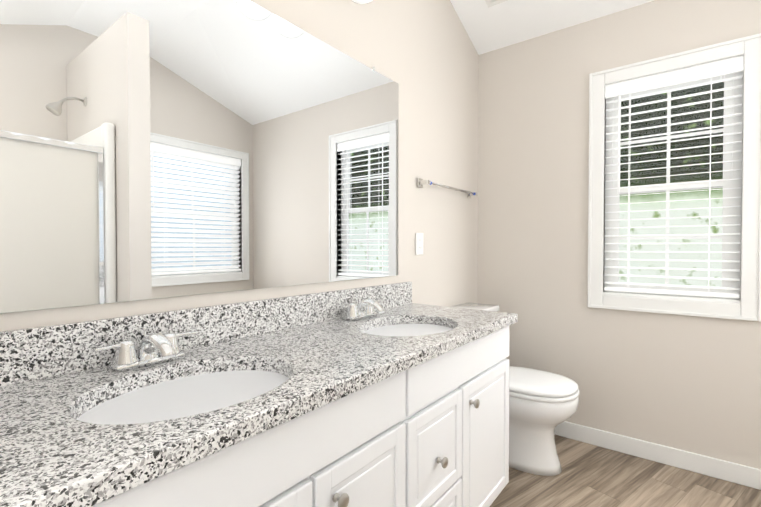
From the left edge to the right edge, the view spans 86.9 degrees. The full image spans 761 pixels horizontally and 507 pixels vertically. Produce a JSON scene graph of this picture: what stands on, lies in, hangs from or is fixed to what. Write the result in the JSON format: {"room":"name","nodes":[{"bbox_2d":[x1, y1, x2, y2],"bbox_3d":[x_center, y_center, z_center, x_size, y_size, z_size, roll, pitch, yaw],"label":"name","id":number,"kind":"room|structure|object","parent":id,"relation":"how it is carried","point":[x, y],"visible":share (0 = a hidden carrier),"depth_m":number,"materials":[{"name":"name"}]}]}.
{"room":"bathroom","nodes":[
{"label":"bathroom","id":0,"kind":"room"},
{"bbox_2d":[0,282,411,385],"bbox_3d":[-0.470,0.213,1.252,0.020,0.112,2.041,1,1,38],"label":"backsplash","id":1,"kind":"structure","parent":0,"relation":"attached to","point":[26,354],"depth_m":1.11,"materials":[{"name":"grey stone"}]},
{"bbox_2d":[0,0,478,331],"bbox_3d":[-0.280,-0.462,1.632,0.150,3.150,3.200,1,1,38],"label":"wall","id":2,"kind":"structure","parent":0,"point":[423,54],"depth_m":2.13,"materials":[{"name":"beige paint"}]},
{"bbox_2d":[0,0,397,313],"bbox_3d":[-0.500,-0.355,1.214,0.008,0.950,1.926,1,1,38],"label":"mirror","id":3,"kind":"object","parent":2,"relation":"attached to","point":[152,149],"visible":1,"depth_m":1.14,"materials":[{"name":"white mirror"}]},
{"bbox_2d":[351,0,372,3],"bbox_3d":[-0.326,-1.042,1.211,0.274,0.276,0.920,1,1,38],"label":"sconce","id":4,"kind":"object","parent":2,"relation":"attached to","point":[362,1],"visible":1,"depth_m":1.46,"materials":[{"name":"white glass"}]},
{"bbox_2d":[416,233,422,254],"bbox_3d":[0.209,-0.051,2.139,0.008,0.116,0.072,1,1,38],"label":"electrical outlet plate","id":5,"kind":"object","parent":2,"relation":"attached to","point":[419,243],"visible":1,"depth_m":2.13,"materials":[{"name":"white plastic"}]},
{"bbox_2d":[417,178,477,198],"bbox_3d":[0.413,-0.379,2.356,0.059,0.048,0.648,1,1,38],"label":"towel rail","id":6,"kind":"object","parent":2,"relation":"attached to","point":[421,182],"visible":1,"depth_m":2.22,"materials":[{"name":"silver metal"}]},
{"bbox_2d":[450,0,653,54],"bbox_3d":[0.801,-1.588,0.781,2.880,0.972,3.200,1,1,38],"label":"ceiling","id":7,"kind":"structure","parent":0,"point":[502,25],"depth_m":2.39,"materials":[{"name":"white paint"}]},
{"bbox_2d":[485,0,507,7],"bbox_3d":[0.712,-1.483,2.206,0.320,0.075,0.168,1,1,38],"label":"ceiling vent","id":8,"kind":"object","parent":7,"relation":"in","point":[490,3],"visible":1,"depth_m":2.33,"materials":[{"name":"white"}]},
{"bbox_2d":[478,0,760,468],"bbox_3d":[1.732,-0.468,2.006,2.880,3.150,0.150,1,1,38],"label":"wall","id":9,"kind":"structure","parent":0,"point":[692,384],"depth_m":2.34,"materials":[{"name":"beige paint"}]},
{"bbox_2d":[555,421,760,489],"bbox_3d":[1.680,1.060,1.963,2.580,0.095,0.017,1,1,38],"label":"baseboard","id":10,"kind":"structure","parent":9,"relation":"attached to","point":[744,475],"depth_m":2.09,"materials":[{"name":"white wood"}]},
{"bbox_2d":[588,33,760,321],"bbox_3d":[1.520,-0.355,2.127,0.734,1.334,0.131,1,1,38],"label":"window","id":11,"kind":"structure","parent":9,"relation":"in","point":[739,183],"depth_m":2.07,"materials":[{"name":"white"}]},
{"bbox_2d":[490,435,760,506],"bbox_3d":[0.801,1.176,0.825,2.880,0.100,3.200,1,1,38],"label":"floor","id":12,"kind":"structure","parent":0,"point":[590,475],"depth_m":1.91,"materials":[{"name":"brown wood"}]},
{"bbox_2d":[60,318,517,506],"bbox_3d":[-0.258,0.715,1.090,0.562,0.814,2.031,1,1,38],"label":"bathroom vanity","id":13,"kind":"object","parent":12,"relation":"on","point":[389,395],"depth_m":1.00,"materials":[{"name":"painted wood"},{"name":"granite"},{"name":"brushed nickel"}]},
{"bbox_2d":[0,302,517,506],"bbox_3d":[-0.252,0.290,1.100,0.552,0.036,2.064,1,1,38],"label":"countertop","id":14,"kind":"structure","parent":13,"relation":"on","point":[47,459],"depth_m":0.76,"materials":[{"name":"grey stone"}]},
{"bbox_2d":[88,326,199,373],"bbox_3d":[-0.542,0.233,0.974,0.147,0.081,0.240,1,1,38],"label":"faucet","id":15,"kind":"object","parent":14,"relation":"on","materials":[{"name":"silver metal"}]},
{"bbox_2d":[56,354,311,445],"bbox_3d":[-0.393,0.385,0.861,0.404,0.172,0.500,1,1,38],"label":"sink","id":16,"kind":"object","parent":14,"relation":"in","point":[127,410],"depth_m":0.86,"materials":[{"name":"white ceramic"}]},
{"bbox_2d":[340,298,387,321],"bbox_3d":[-0.044,0.223,1.619,0.147,0.081,0.240,1,1,38],"label":"faucet","id":17,"kind":"object","parent":14,"relation":"on","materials":[{"name":"silver metal"}]},
{"bbox_2d":[356,318,463,341],"bbox_3d":[0.105,0.375,1.506,0.404,0.172,0.500,1,1,38],"label":"sink","id":18,"kind":"object","parent":14,"relation":"in","point":[413,329],"depth_m":1.59,"materials":[{"name":"white ceramic"}]},
{"bbox_2d":[451,302,578,475],"bbox_3d":[0.697,0.712,2.198,0.705,0.785,0.464,1,1,38],"label":"toilet","id":19,"kind":"object","parent":12,"relation":"on","point":[543,405],"visible":0.31,"depth_m":2.02,"materials":[{"name":"white ceramic"}]},
{"label":"outside","id":20,"kind":"structure","parent":0,"visible":0},
{"bbox_2d":[619,82,723,286],"bbox_3d":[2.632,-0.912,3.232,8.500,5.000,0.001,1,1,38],"label":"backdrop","id":21,"kind":"structure","parent":20,"point":[634,199],"depth_m":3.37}
]}

